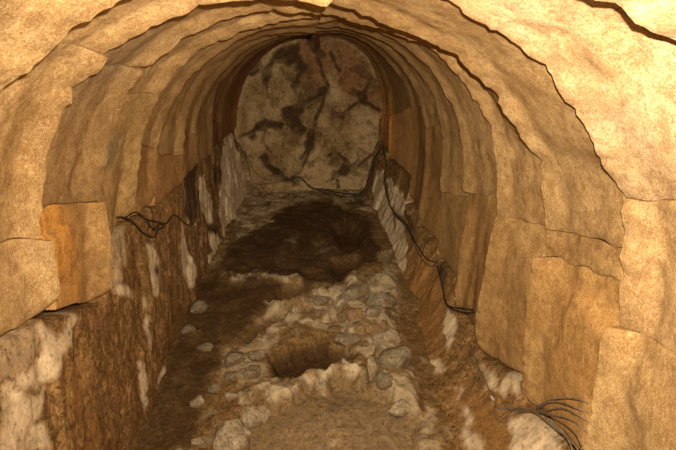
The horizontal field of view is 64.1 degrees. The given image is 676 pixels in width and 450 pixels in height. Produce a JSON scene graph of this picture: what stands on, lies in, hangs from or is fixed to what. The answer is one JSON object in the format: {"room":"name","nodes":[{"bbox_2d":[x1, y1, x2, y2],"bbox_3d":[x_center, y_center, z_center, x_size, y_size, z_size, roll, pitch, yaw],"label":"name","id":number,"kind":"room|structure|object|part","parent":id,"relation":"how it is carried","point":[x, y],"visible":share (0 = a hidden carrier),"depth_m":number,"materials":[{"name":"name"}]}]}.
{"room":"underground stone tunnel","nodes":[
{"label":"underground stone tunnel","id":0,"kind":"room"},
{"bbox_2d":[0,131,246,449],"bbox_3d":[-0.965,0.025,3.242,0.400,1.771,5.650,-1,18,-3],"label":"wall","id":1,"kind":"structure","parent":0,"point":[87,375],"depth_m":2.23,"materials":[{"name":"brown stone"}]},
{"bbox_2d":[0,0,119,90],"bbox_3d":[-0.435,-0.082,0.812,0.920,0.906,0.470,-1,18,-3],"label":"rib","id":2,"kind":"object","parent":1,"relation":"on","point":[29,29],"visible":1,"depth_m":0.91,"materials":[{"name":"stone"}]},
{"bbox_2d":[116,191,198,237],"bbox_3d":[-0.924,-0.062,2.958,0.040,0.471,1.683,-1,18,-3],"label":"cable","id":3,"kind":"object","parent":1,"relation":"attached to","point":[132,221],"visible":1,"depth_m":2.68,"materials":[{"name":"black rubber"}]},
{"bbox_2d":[0,0,331,335],"bbox_3d":[-0.445,-0.161,1.250,0.884,0.947,0.353,-1,18,-3],"label":"stone arch","id":4,"kind":"object","parent":1,"relation":"on","point":[32,105],"visible":0.83,"depth_m":1.31,"materials":[{"name":"stone"}]},
{"bbox_3d":[-0.825,0.150,1.322,0.121,0.312,0.349,-1,18,-3],"label":"leg stone","id":5,"kind":"part","parent":4,"relation":"part of","materials":[{"name":"stone"}]},
{"bbox_2d":[39,0,325,309],"bbox_3d":[-0.477,-0.196,1.688,0.895,1.110,0.447,-1,18,-3],"label":"rib","id":6,"kind":"object","parent":1,"relation":"on","point":[77,224],"visible":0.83,"depth_m":1.70,"materials":[{"name":"stone"}]},
{"bbox_3d":[-0.866,0.111,1.759,0.109,0.481,0.445,-1,18,-3],"label":"leg stone","id":7,"kind":"part","parent":6,"relation":"part of","materials":[{"name":"stone"}]},
{"bbox_2d":[95,8,320,235],"bbox_3d":[-0.511,-0.425,2.076,0.910,0.922,0.376,-1,18,-3],"label":"rib","id":8,"kind":"object","parent":1,"relation":"on","point":[130,119],"visible":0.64,"depth_m":2.11,"materials":[{"name":"stone"}]},
{"bbox_3d":[-0.847,-0.262,2.105,0.238,0.593,0.375,-1,18,-3],"label":"leg stone","id":9,"kind":"part","parent":8,"relation":"part of","materials":[{"name":"stone"}]},
{"bbox_2d":[122,17,318,219],"bbox_3d":[-0.548,-0.523,2.444,0.937,0.949,0.345,-1,18,-3],"label":"rib","id":10,"kind":"object","parent":1,"relation":"on","point":[147,171],"visible":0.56,"depth_m":2.49,"materials":[{"name":"stone"}]},
{"bbox_3d":[-0.941,-0.240,2.508,0.150,0.371,0.344,-1,18,-3],"label":"leg stone","id":11,"kind":"part","parent":10,"relation":"part of","materials":[{"name":"stone"}]},
{"bbox_2d":[143,23,317,205],"bbox_3d":[-0.572,-0.638,2.873,0.930,0.972,0.500,-1,18,-3],"label":"rib","id":12,"kind":"object","parent":1,"relation":"on","point":[169,166],"visible":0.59,"depth_m":2.94,"materials":[{"name":"stone"}]},
{"bbox_3d":[-0.966,-0.302,2.954,0.141,0.282,0.500,-1,18,-3],"label":"leg stone","id":13,"kind":"part","parent":12,"relation":"part of","materials":[{"name":"stone"}]},
{"bbox_2d":[176,32,309,175],"bbox_3d":[-0.586,-0.780,3.340,0.898,0.960,0.430,-1,18,-3],"label":"rib","id":14,"kind":"object","parent":1,"relation":"on","point":[189,146],"visible":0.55,"depth_m":3.41,"materials":[{"name":"stone"}]},
{"bbox_3d":[-0.981,-0.481,3.408,0.107,0.348,0.428,-1,18,-3],"label":"leg stone","id":15,"kind":"part","parent":14,"relation":"part of","materials":[{"name":"stone"}]},
{"bbox_2d":[195,33,312,164],"bbox_3d":[-0.626,-0.938,3.811,0.916,0.960,0.523,-1,18,-3],"label":"rib","id":16,"kind":"object","parent":1,"relation":"on","point":[204,124],"visible":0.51,"depth_m":3.92,"materials":[{"name":"stone"}]},
{"bbox_3d":[-1.009,-0.678,3.869,0.148,0.431,0.523,-1,18,-3],"label":"leg stone","id":17,"kind":"part","parent":16,"relation":"part of","materials":[{"name":"stone"}]},
{"bbox_2d":[234,135,285,184],"bbox_3d":[-0.826,-0.728,5.749,0.571,0.610,0.007,-1,18,-3],"label":"cable","id":18,"kind":"object","parent":1,"relation":"attached to","point":[234,135],"visible":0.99,"depth_m":5.79,"materials":[{"name":"black rubber"}]},
{"bbox_2d":[212,34,310,146],"bbox_3d":[-0.645,-1.116,4.328,0.887,0.957,0.524,-1,18,-3],"label":"rib","id":19,"kind":"object","parent":1,"relation":"on","point":[223,86],"visible":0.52,"depth_m":4.44,"materials":[{"name":"stone"}]},
{"bbox_3d":[-1.036,-0.781,4.409,0.104,0.269,0.524,-1,18,-3],"label":"leg stone","id":20,"kind":"part","parent":19,"relation":"part of","materials":[{"name":"stone"}]},
{"bbox_2d":[218,35,309,140],"bbox_3d":[-0.690,-1.316,4.959,0.895,0.988,0.758,-1,18,-3],"label":"rib","id":21,"kind":"object","parent":1,"relation":"on","point":[231,101],"visible":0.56,"depth_m":5.08,"materials":[{"name":"stone"}]},
{"bbox_3d":[-1.059,-1.036,5.022,0.157,0.417,0.757,-1,18,-3],"label":"leg stone","id":22,"kind":"part","parent":21,"relation":"part of","materials":[{"name":"stone"}]},
{"bbox_2d":[131,188,453,449],"bbox_3d":[-0.153,0.565,3.448,2.028,0.340,5.616,-1,18,-3],"label":"floor","id":23,"kind":"structure","parent":0,"point":[280,250],"depth_m":3.19,"materials":[{"name":"brown soil"}]},
{"bbox_2d":[175,445,182,449],"bbox_3d":[-0.692,0.976,2.353,0.038,0.026,0.044,-1,18,-3],"label":"rock","id":24,"kind":"object","parent":23,"relation":"on","point":[178,447],"visible":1,"depth_m":2.35,"materials":[{"name":"grey stone"}]},
{"bbox_2d":[180,324,195,333],"bbox_3d":[-0.903,0.630,3.251,0.090,0.057,0.066,-1,18,-3],"label":"rock","id":25,"kind":"object","parent":23,"relation":"on","point":[187,328],"visible":0.97,"depth_m":3.23,"materials":[{"name":"grey stone"}]},
{"bbox_2d":[189,394,204,407],"bbox_3d":[-0.695,0.873,2.669,0.075,0.057,0.076,-1,18,-3],"label":"rock","id":26,"kind":"object","parent":23,"relation":"on","point":[198,401],"visible":1,"depth_m":2.64,"materials":[{"name":"stone"}]},
{"bbox_2d":[190,438,203,445],"bbox_3d":[-0.624,0.958,2.395,0.060,0.035,0.057,-1,18,-3],"label":"rock","id":27,"kind":"object","parent":23,"relation":"on","point":[195,441],"visible":1,"depth_m":2.38,"materials":[{"name":"stone"}]},
{"bbox_2d":[190,300,208,313],"bbox_3d":[-0.895,0.543,3.494,0.096,0.122,0.142,4,18,12],"label":"rock","id":28,"kind":"object","parent":23,"relation":"on","point":[199,306],"visible":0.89,"depth_m":3.45,"materials":[{"name":"grey stone"}]},
{"bbox_2d":[196,342,212,351],"bbox_3d":[-0.758,0.700,3.075,0.095,0.053,0.068,-1,18,-3],"label":"rock","id":29,"kind":"object","parent":23,"relation":"on","point":[207,346],"visible":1,"depth_m":3.06,"materials":[{"name":"grey stone"}]},
{"bbox_2d":[206,383,220,393],"bbox_3d":[-0.632,0.835,2.745,0.076,0.051,0.088,-1,18,-3],"label":"rock","id":30,"kind":"object","parent":23,"relation":"on","point":[214,388],"visible":1,"depth_m":2.72,"materials":[{"name":"grey stone"}]},
{"bbox_2d":[224,391,237,399],"bbox_3d":[-0.536,0.852,2.704,0.070,0.035,0.053,-1,18,-3],"label":"rock","id":31,"kind":"object","parent":23,"relation":"on","point":[229,395],"visible":1,"depth_m":2.69,"materials":[{"name":"stone"}]},
{"bbox_2d":[212,419,250,449],"bbox_3d":[-0.467,0.968,2.408,0.162,0.190,0.193,-1,18,-3],"label":"rock","id":32,"kind":"object","parent":23,"relation":"on","point":[231,434],"visible":1,"depth_m":2.34,"materials":[{"name":"stone"}]},
{"bbox_2d":[223,371,245,380],"bbox_3d":[-0.544,0.797,2.839,0.119,0.065,0.061,-1,18,-3],"label":"rock","id":33,"kind":"object","parent":23,"relation":"on","point":[232,375],"visible":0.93,"depth_m":2.82,"materials":[{"name":"grey stone"}]},
{"bbox_2d":[224,351,245,367],"bbox_3d":[-0.570,0.744,2.954,0.106,0.094,0.131,8,19,24],"label":"rock","id":34,"kind":"object","parent":23,"relation":"on","point":[233,358],"visible":0.96,"depth_m":2.93,"materials":[{"name":"grey stone"}]},
{"bbox_2d":[244,365,260,378],"bbox_3d":[-0.452,0.783,2.881,0.084,0.064,0.094,-1,18,-3],"label":"rock","id":35,"kind":"object","parent":23,"relation":"on","point":[252,371],"visible":1,"depth_m":2.85,"materials":[{"name":"grey stone"}]},
{"bbox_2d":[240,406,270,427],"bbox_3d":[-0.402,0.919,2.595,0.100,0.108,0.151,11,21,32],"label":"rock","id":36,"kind":"object","parent":23,"relation":"on","point":[253,417],"visible":0.98,"depth_m":2.56,"materials":[{"name":"stone"}]},
{"bbox_2d":[247,349,266,361],"bbox_3d":[-0.444,0.730,3.010,0.111,0.077,0.100,-16,23,-40],"label":"rock","id":37,"kind":"object","parent":23,"relation":"on","point":[256,355],"visible":0.98,"depth_m":2.98,"materials":[{"name":"grey stone"}]},
{"bbox_2d":[312,295,330,305],"bbox_3d":[-0.111,0.501,3.581,0.133,0.060,0.120,-1,18,-3],"label":"rock","id":38,"kind":"object","parent":23,"relation":"on","point":[318,300],"visible":1,"depth_m":3.56,"materials":[{"name":"grey stone"}]},
{"bbox_2d":[290,150,379,197],"bbox_3d":[-0.029,-0.572,5.708,0.998,0.521,0.182,7,19,21],"label":"cable","id":39,"kind":"object","parent":23,"relation":"on","point":[376,155],"visible":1,"depth_m":5.74,"materials":[{"name":"black rubber"}]},
{"bbox_2d":[334,333,361,346],"bbox_3d":[0.058,0.673,3.161,0.167,0.077,0.126,-1,18,-3],"label":"rock","id":40,"kind":"object","parent":23,"relation":"on","point":[348,339],"visible":1,"depth_m":3.13,"materials":[{"name":"grey stone"}]},
{"bbox_2d":[339,283,368,300],"bbox_3d":[0.116,0.456,3.565,0.161,0.106,0.196,8,19,23],"label":"rock","id":41,"kind":"object","parent":23,"relation":"on","point":[354,291],"visible":0.94,"depth_m":3.51,"materials":[{"name":"grey stone"}]},
{"bbox_2d":[344,307,364,321],"bbox_3d":[0.105,0.558,3.350,0.117,0.085,0.129,-6,18,-17],"label":"rock","id":42,"kind":"object","parent":23,"relation":"on","point":[351,314],"visible":0.96,"depth_m":3.32,"materials":[{"name":"stone"}]},
{"bbox_2d":[367,355,377,380],"bbox_3d":[0.185,0.768,2.885,0.064,0.128,0.136,-1,18,-3],"label":"rock","id":43,"kind":"object","parent":23,"relation":"on","point":[372,367],"visible":0.94,"depth_m":2.85,"materials":[{"name":"stone"}]},
{"bbox_2d":[365,304,382,317],"bbox_3d":[0.221,0.536,3.347,0.113,0.071,0.088,2,18,7],"label":"rock","id":44,"kind":"object","parent":23,"relation":"on","point":[372,311],"visible":1,"depth_m":3.32,"materials":[{"name":"grey stone"}]},
{"bbox_2d":[366,291,397,308],"bbox_3d":[0.288,0.479,3.497,0.186,0.116,0.212,11,21,31],"label":"rock","id":45,"kind":"object","parent":23,"relation":"on","point":[385,299],"visible":0.87,"depth_m":3.44,"materials":[{"name":"grey stone"}]},
{"bbox_2d":[376,372,392,389],"bbox_3d":[0.240,0.792,2.758,0.092,0.079,0.097,-1,18,-3],"label":"rock","id":46,"kind":"object","parent":23,"relation":"on","point":[384,379],"visible":0.98,"depth_m":2.73,"materials":[{"name":"grey stone"}]},
{"bbox_2d":[373,330,400,343],"bbox_3d":[0.286,0.667,3.164,0.170,0.086,0.117,-1,18,-3],"label":"rock","id":47,"kind":"object","parent":23,"relation":"on","point":[388,335],"visible":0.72,"depth_m":3.16,"materials":[{"name":"stone"}]},
{"bbox_2d":[378,345,411,369],"bbox_3d":[0.303,0.718,2.891,0.168,0.137,0.172,16,23,40],"label":"rock","id":48,"kind":"object","parent":23,"relation":"on","point":[398,357],"visible":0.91,"depth_m":2.85,"materials":[{"name":"grey stone"}]},
{"bbox_2d":[388,399,409,418],"bbox_3d":[0.312,0.898,2.633,0.131,0.099,0.098,-15,23,-40],"label":"rock","id":49,"kind":"object","parent":23,"relation":"on","point":[400,408],"visible":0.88,"depth_m":2.60,"materials":[{"name":"stone"}]},
{"bbox_2d":[234,35,382,192],"bbox_3d":[-0.285,-1.125,5.764,1.804,1.862,0.104,-1,18,-3],"label":"wall","id":50,"kind":"structure","parent":0,"point":[310,109],"depth_m":5.74,"materials":[{"name":"stone"}]},
{"bbox_2d":[365,144,581,449],"bbox_3d":[0.577,-0.004,3.333,0.563,1.771,5.651,-1,18,-3],"label":"wall","id":51,"kind":"structure","parent":0,"point":[469,407],"depth_m":2.88,"materials":[{"name":"brown stone"}]},
{"bbox_2d":[311,34,388,147],"bbox_3d":[0.166,-1.356,5.329,0.847,1.185,0.368,-1,18,-3],"label":"rib","id":52,"kind":"object","parent":51,"relation":"on","point":[384,124],"visible":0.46,"depth_m":5.42,"materials":[{"name":"stone"}]},
{"bbox_3d":[0.518,-1.030,5.454,0.143,0.487,0.366,-1,18,-3],"label":"leg stone","id":53,"kind":"part","parent":52,"relation":"part of","materials":[{"name":"stone"}]},
{"bbox_2d":[312,33,413,174],"bbox_3d":[0.232,-1.114,4.693,0.893,1.232,0.954,-1,18,-3],"label":"rib","id":54,"kind":"object","parent":51,"relation":"on","point":[401,147],"visible":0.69,"depth_m":4.81,"materials":[{"name":"stone"}]},
{"bbox_3d":[0.600,-0.825,4.807,0.156,0.612,0.951,-1,18,-3],"label":"leg stone","id":55,"kind":"part","parent":54,"relation":"part of","materials":[{"name":"stone"}]},
{"bbox_2d":[316,30,425,208],"bbox_3d":[0.274,-0.806,4.035,0.889,1.401,0.445,-1,18,-3],"label":"rib","id":56,"kind":"object","parent":51,"relation":"on","point":[418,163],"visible":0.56,"depth_m":4.13,"materials":[{"name":"stone"}]},
{"bbox_3d":[0.656,-0.535,4.145,0.123,0.817,0.445,-1,18,-3],"label":"leg stone","id":57,"kind":"part","parent":56,"relation":"part of","materials":[{"name":"stone"}]},
{"bbox_2d":[316,26,443,239],"bbox_3d":[0.308,-0.633,3.580,0.896,1.455,0.485,-1,18,-3],"label":"rib","id":58,"kind":"object","parent":51,"relation":"on","point":[430,201],"visible":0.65,"depth_m":3.66,"materials":[{"name":"stone"}]},
{"bbox_3d":[0.684,-0.337,3.697,0.141,0.820,0.484,-1,18,-3],"label":"leg stone","id":59,"kind":"part","parent":58,"relation":"part of","materials":[{"name":"stone"}]},
{"bbox_2d":[317,19,470,275],"bbox_3d":[0.355,-0.467,3.123,0.930,1.522,0.447,-1,18,-3],"label":"rib","id":60,"kind":"object","parent":51,"relation":"on","point":[454,201],"visible":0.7,"depth_m":3.19,"materials":[{"name":"stone"}]},
{"bbox_3d":[0.741,0.011,3.300,0.138,0.506,0.447,-1,18,-3],"label":"leg stone","id":61,"kind":"part","parent":60,"relation":"part of","materials":[{"name":"stone"}]},
{"bbox_2d":[319,14,497,326],"bbox_3d":[0.377,-0.257,2.687,0.916,1.635,0.470,-1,18,-3],"label":"rib","id":62,"kind":"object","parent":51,"relation":"on","point":[480,179],"visible":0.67,"depth_m":2.73,"materials":[{"name":"stone"}]},
{"bbox_3d":[0.758,0.160,2.843,0.153,0.747,0.470,-1,18,-3],"label":"leg stone","id":63,"kind":"part","parent":62,"relation":"part of","materials":[{"name":"stone"}]},
{"bbox_2d":[382,141,436,265],"bbox_3d":[0.514,-0.290,4.551,0.077,0.511,2.301,-1,18,-5],"label":"cable","id":64,"kind":"object","parent":51,"relation":"attached to","point":[401,220],"visible":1,"depth_m":4.37,"materials":[{"name":"black rubber"}]},
{"bbox_2d":[324,3,548,372],"bbox_3d":[0.419,-0.092,2.254,0.943,1.692,0.416,-1,18,-3],"label":"rib","id":65,"kind":"object","parent":51,"relation":"on","point":[519,234],"visible":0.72,"depth_m":2.31,"materials":[{"name":"stone"}]},
{"bbox_3d":[0.789,0.327,2.410,0.201,0.798,0.414,-1,18,-3],"label":"leg stone","id":66,"kind":"part","parent":65,"relation":"part of","materials":[{"name":"stone"}]},
{"bbox_2d":[436,266,475,313],"bbox_3d":[0.654,0.396,3.123,0.036,0.174,0.798,-1,18,-3],"label":"cable","id":67,"kind":"object","parent":51,"relation":"attached to","point":[447,305],"visible":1,"depth_m":3.10,"materials":[{"name":"black rubber"}]},
{"bbox_2d":[331,0,628,449],"bbox_3d":[0.450,0.037,1.793,0.945,1.647,0.486,-1,18,-3],"label":"stone arch","id":68,"kind":"object","parent":51,"relation":"on","point":[573,296],"visible":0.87,"depth_m":1.77,"materials":[{"name":"stone"}]},
{"bbox_3d":[0.843,0.455,1.951,0.158,0.754,0.486,-1,18,-3],"label":"leg stone","id":69,"kind":"part","parent":68,"relation":"part of","materials":[{"name":"stone"}]},
{"bbox_2d":[469,342,587,449],"bbox_3d":[0.710,0.626,2.246,0.091,0.419,1.100,-2,18,-6],"label":"cable","id":70,"kind":"object","parent":51,"relation":"on","point":[522,410],"visible":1,"depth_m":1.92,"materials":[{"name":"grey rubber"}]},
{"bbox_2d":[450,0,675,449],"bbox_3d":[0.470,0.103,1.316,0.927,1.527,0.408,-1,18,-3],"label":"stone arch","id":71,"kind":"object","parent":51,"relation":"on","point":[618,75],"visible":0.98,"depth_m":1.34,"materials":[{"name":"stone"}]},
{"bbox_3d":[0.849,0.552,1.482,0.103,0.572,0.407,-1,18,-3],"label":"leg stone","id":72,"kind":"part","parent":71,"relation":"part of","materials":[{"name":"stone"}]},
{"bbox_2d":[595,0,675,39],"bbox_3d":[0.492,0.176,0.901,0.919,1.452,0.369,-1,18,-3],"label":"rib","id":73,"kind":"object","parent":51,"relation":"on","point":[657,16],"visible":1,"depth_m":0.90,"materials":[{"name":"stone"}]}
]}

